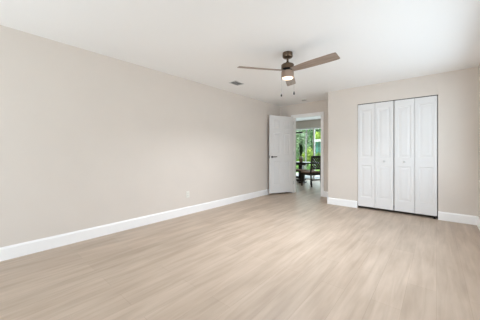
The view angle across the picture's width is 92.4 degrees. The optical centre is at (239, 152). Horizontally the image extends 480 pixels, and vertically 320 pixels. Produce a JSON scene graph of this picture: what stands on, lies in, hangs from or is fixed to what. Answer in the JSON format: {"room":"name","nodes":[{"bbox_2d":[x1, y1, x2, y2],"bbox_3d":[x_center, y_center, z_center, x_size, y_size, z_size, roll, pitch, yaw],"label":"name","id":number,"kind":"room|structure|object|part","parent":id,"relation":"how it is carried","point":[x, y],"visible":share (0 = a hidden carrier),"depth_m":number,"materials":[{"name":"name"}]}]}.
{"room":"empty bedroom","nodes":[
{"label":"empty bedroom","id":0,"kind":"room"},
{"bbox_2d":[0,25,279,247],"bbox_3d":[-1.358,-0.095,3.776,0.120,2.440,7.620,0,0,41],"label":"wall","id":1,"kind":"structure","parent":0,"point":[89,139],"depth_m":3.12,"materials":[{"name":"beige paint"}]},
{"bbox_2d":[0,189,271,261],"bbox_3d":[-1.267,1.055,3.778,0.016,0.140,7.500,0,0,41],"label":"baseboard","id":2,"kind":"structure","parent":1,"relation":"attached to","point":[30,247],"depth_m":3.12,"materials":[{"name":"white paint"}]},
{"bbox_2d":[0,178,479,319],"bbox_3d":[-0.166,1.165,4.974,7.927,0.080,10.990,0,0,41],"label":"floor","id":3,"kind":"structure","parent":0,"point":[298,255],"depth_m":2.19,"materials":[{"name":"brown wood"}]},
{"bbox_2d":[296,169,313,182],"bbox_3d":[2.021,0.880,8.663,1.440,0.490,0.320,0,0,41],"label":"bench","id":4,"kind":"object","parent":3,"relation":"on","point":[297,170],"visible":0.26,"depth_m":8.41,"materials":[{"name":"brown wood"}]},
{"bbox_2d":[296,161,318,181],"bbox_3d":[2.044,0.755,9.399,2.500,0.740,0.750,0,0,41],"label":"dining table","id":5,"kind":"object","parent":3,"relation":"on","point":[300,164],"visible":0.2,"depth_m":8.98,"materials":[{"name":"brown wood"}]},
{"bbox_3d":[2.424,0.770,9.075,0.150,0.530,0.220,0,0,40],"label":"trestle leg","id":6,"kind":"part","parent":5,"relation":"part of","materials":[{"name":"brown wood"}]},
{"bbox_3d":[2.352,0.273,8.867,0.158,0.225,0.158,0,0,40],"label":"vase","id":7,"kind":"object","parent":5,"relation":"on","visible":0},
{"bbox_2d":[298,142,303,155],"bbox_3d":[2.354,-0.103,8.871,0.312,0.656,0.288,0,0,41],"label":"potted plant","id":8,"kind":"object","parent":7,"relation":"on","point":[300,144],"visible":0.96,"depth_m":8.84,"materials":[{"name":"green plant"}]},
{"bbox_2d":[301,156,320,186],"bbox_3d":[2.382,0.622,7.678,0.492,1.009,0.498,0,0,-30],"label":"dining chair","id":9,"kind":"object","parent":3,"relation":"on","point":[310,172],"visible":0.96,"depth_m":7.50,"materials":[{"name":"brown wood"}]},
{"bbox_3d":[2.361,0.657,7.714,0.477,0.054,0.413,0,0,-30],"label":"seat","id":10,"kind":"part","parent":9,"relation":"part of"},
{"bbox_3d":[2.373,0.720,7.694,0.471,0.070,0.420,0,0,-30],"label":"seat frame","id":11,"kind":"part","parent":9,"relation":"part of","materials":[{"name":"brown wood"}]},
{"bbox_3d":[2.291,0.625,7.385,0.036,1.003,0.086,0,0,-31],"label":"leg","id":12,"kind":"part","parent":9,"relation":"part of","materials":[{"name":"brown wood"}]},
{"bbox_2d":[0,0,479,120],"bbox_3d":[-0.166,-1.365,4.974,7.927,0.100,10.990,0,0,41],"label":"ceiling","id":13,"kind":"structure","parent":0,"point":[205,42],"depth_m":2.61,"materials":[{"name":"white paint"}]},
{"bbox_2d":[229,81,243,85],"bbox_3d":[-0.067,-1.310,4.371,0.170,0.010,0.250,0,0,41],"label":"ceiling vent","id":14,"kind":"object","parent":13,"relation":"in","point":[237,83],"visible":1,"depth_m":4.38,"materials":[{"name":"grey metal"}]},
{"bbox_2d":[237,51,339,96],"bbox_3d":[0.735,-1.026,3.004,1.127,0.577,1.197,0,0,41],"label":"ceiling fan","id":15,"kind":"object","parent":13,"relation":"hanging from","point":[288,68],"visible":1,"depth_m":2.96,"materials":[{"name":"brown wood"}]},
{"bbox_3d":[0.273,-1.079,2.973,0.608,0.006,0.140,0,14,-11],"label":"blade","id":16,"kind":"part","parent":15,"relation":"part of","materials":[{"name":"brown wood"}]},
{"bbox_3d":[0.630,-1.025,3.046,0.164,0.090,0.164,0,0,40],"label":"lamp shade","id":17,"kind":"part","parent":15,"relation":"part of","materials":[{"name":"brown metal"}]},
{"bbox_2d":[282,76,292,79],"bbox_3d":[0.630,-0.990,3.046,0.142,0.050,0.142,0,0,40],"label":"diffuser","id":18,"kind":"object","parent":15,"relation":"attached to","point":[283,77],"depth_m":3.01,"materials":[{"name":"white glass"}]},
{"bbox_3d":[0.736,-1.079,3.394,0.140,0.006,0.608,-14,-4,17],"label":"blade","id":19,"kind":"part","parent":15,"relation":"part of","materials":[{"name":"brown wood"}]},
{"bbox_3d":[0.883,-1.079,2.784,0.140,0.006,0.608,18,-13,-42],"label":"blade","id":20,"kind":"part","parent":15,"relation":"part of","materials":[{"name":"brown wood"}]},
{"bbox_2d":[296,119,320,127],"bbox_3d":[2.685,-0.095,9.688,5.900,2.440,0.120,0,0,41],"label":"wall","id":21,"kind":"structure","parent":0,"point":[309,123],"depth_m":9.49,"materials":[{"name":"beige paint"}]},
{"bbox_2d":[296,127,320,179],"bbox_3d":[2.894,0.050,9.509,3.050,2.150,0.060,0,0,41],"label":"window","id":22,"kind":"structure","parent":21,"relation":"in","point":[313,128],"depth_m":9.38,"materials":[{"name":"white paint"}]},
{"bbox_2d":[280,96,437,210],"bbox_3d":[1.299,-0.095,6.597,7.807,2.440,0.120,0,0,41],"label":"wall","id":23,"kind":"structure","parent":0,"point":[317,106],"depth_m":5.80,"materials":[{"name":"beige paint"}]},
{"bbox_2d":[291,112,323,196],"bbox_3d":[1.806,0.049,6.152,0.908,2.152,0.138,0,0,41],"label":"door frame","id":24,"kind":"structure","parent":23,"relation":"attached to","point":[315,113],"depth_m":6.01,"materials":[{"name":"white paint"}]},
{"bbox_2d":[269,115,293,192],"bbox_3d":[1.120,0.055,6.188,0.768,2.048,0.160,0,0,-24],"label":"door","id":25,"kind":"structure","parent":24,"relation":"attached to","point":[281,153],"depth_m":6.15,"materials":[{"name":"white paint"}]},
{"bbox_2d":[328,67,477,215],"bbox_3d":[3.032,-0.095,4.558,2.284,2.440,0.730,0,0,41],"label":"wall","id":26,"kind":"structure","parent":0,"point":[457,91],"depth_m":3.82,"materials":[{"name":"beige paint"}]},
{"bbox_2d":[327,197,357,207],"bbox_3d":[2.370,1.055,5.103,0.602,0.140,0.730,0,0,41],"label":"baseboard","id":27,"kind":"structure","parent":26,"relation":"attached to","point":[334,201],"depth_m":4.81,"materials":[{"name":"white paint"}]},
{"bbox_2d":[358,95,437,104],"bbox_3d":[2.863,-0.958,4.269,1.231,0.014,0.032,0,0,41],"label":"closet track","id":28,"kind":"object","parent":26,"relation":"attached to","point":[431,95],"visible":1,"depth_m":4.20,"materials":[{"name":"grey metal"}]},
{"bbox_2d":[358,101,393,209],"bbox_3d":[2.616,0.063,4.457,0.600,2.028,0.072,0,0,41],"label":"door","id":29,"kind":"structure","parent":28,"relation":"hanging from","point":[375,120],"depth_m":4.44,"materials":[{"name":"white paint"}]},
{"bbox_3d":[2.509,0.063,4.564,0.297,2.028,0.032,0,0,40],"label":"panel","id":30,"kind":"part","parent":29,"relation":"part of","materials":[{"name":"white paint"}]},
{"bbox_3d":[2.739,0.063,4.368,0.297,2.028,0.032,0,0,40],"label":"panel","id":31,"kind":"part","parent":29,"relation":"part of","materials":[{"name":"white paint"}]},
{"bbox_2d":[394,96,436,215],"bbox_3d":[3.083,0.063,4.058,0.600,2.028,0.072,0,0,41],"label":"door","id":32,"kind":"structure","parent":28,"relation":"hanging from","point":[415,119],"depth_m":4.04,"materials":[{"name":"white paint"}]},
{"bbox_3d":[2.976,0.063,4.165,0.297,2.028,0.032,0,0,40],"label":"panel","id":33,"kind":"part","parent":32,"relation":"part of","materials":[{"name":"white paint"}]},
{"bbox_3d":[3.206,0.063,3.969,0.297,2.028,0.032,0,0,40],"label":"panel","id":34,"kind":"part","parent":32,"relation":"part of","materials":[{"name":"white paint"}]},
{"bbox_2d":[438,211,476,224],"bbox_3d":[3.474,1.055,3.690,0.451,0.140,0.016,0,0,41],"label":"baseboard","id":35,"kind":"structure","parent":26,"relation":"attached to","point":[445,216],"depth_m":3.68,"materials":[{"name":"white paint"}]},
{"bbox_2d":[478,64,479,217],"bbox_3d":[1.708,-0.095,1.158,0.120,2.440,7.620,0,0,41],"label":"wall","id":36,"kind":"structure","parent":0,"point":[479,64],"depth_m":3.42,"materials":[{"name":"beige paint"}]},
{"bbox_2d":[477,216,479,229],"bbox_3d":[1.459,1.055,0.970,0.016,0.140,6.770,0,0,41],"label":"baseboard","id":37,"kind":"structure","parent":36,"relation":"attached to","point":[478,218],"depth_m":3.39,"materials":[{"name":"white paint"}]},
{"label":"outside","id":38,"kind":"structure","parent":0,"visible":0},
{"bbox_2d":[296,164,319,172],"bbox_3d":[15.221,1.215,40.918,90.000,0.100,58.000,0,0,41],"label":"lawn","id":39,"kind":"structure","parent":38,"point":[308,166],"depth_m":17.51,"materials":[{"name":"green plant"}]},
{"bbox_2d":[296,130,311,159],"bbox_3d":[3.699,-1.354,16.585,3.395,5.042,2.560,0,0,4],"label":"tree","id":40,"kind":"object","parent":39,"relation":"on","point":[300,137],"visible":0.22,"depth_m":15.99,"materials":[{"name":"green plant"}]},
{"bbox_2d":[298,148,315,165],"bbox_3d":[5.486,0.362,18.894,1.587,1.676,1.545,0,0,41],"label":"shrub","id":41,"kind":"object","parent":39,"relation":"on","point":[309,152],"visible":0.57,"depth_m":18.61,"materials":[{"name":"green plant"}]},
{"bbox_2d":[305,129,310,168],"bbox_3d":[3.908,-1.600,13.717,1.740,5.534,2.835,0,0,7],"label":"tree","id":42,"kind":"object","parent":39,"relation":"on","point":[306,129],"visible":0.02,"depth_m":13.69,"materials":[{"name":"green plant"}]},
{"bbox_2d":[303,128,320,161],"bbox_3d":[8.569,-2.253,27.518,4.476,6.841,4.385,0,0,41],"label":"tree","id":43,"kind":"object","parent":39,"relation":"on","point":[308,130],"visible":0.16,"depth_m":26.15,"materials":[{"name":"green plant"}]},
{"bbox_2d":[315,132,320,169],"bbox_3d":[5.226,-0.112,15.245,0.806,2.557,0.647,0,0,41],"label":"tree","id":44,"kind":"object","parent":39,"relation":"on","point":[317,134],"visible":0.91,"depth_m":15.21,"materials":[{"name":"green plant"}]},
{"bbox_3d":[5.224,-1.119,15.243,0.806,0.543,0.642,0,0,40],"label":"crown","id":45,"kind":"part","parent":44,"relation":"part of","materials":[{"name":"green plant"}]},
{"bbox_2d":[315,139,320,152],"bbox_3d":[9.457,0.005,20.427,4.750,2.320,3.450,0,0,41],"label":"building","id":46,"kind":"structure","parent":39,"relation":"on","point":[316,140],"depth_m":20.51,"materials":[{"name":"teal"}]},
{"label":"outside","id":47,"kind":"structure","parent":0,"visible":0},
{"bbox_2d":[296,173,319,178],"bbox_3d":[4.322,1.200,10.229,7.927,0.090,2.830,0,0,41],"label":"patio","id":48,"kind":"structure","parent":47,"point":[306,176],"depth_m":10.93,"materials":[{"name":"concrete"}]}
]}

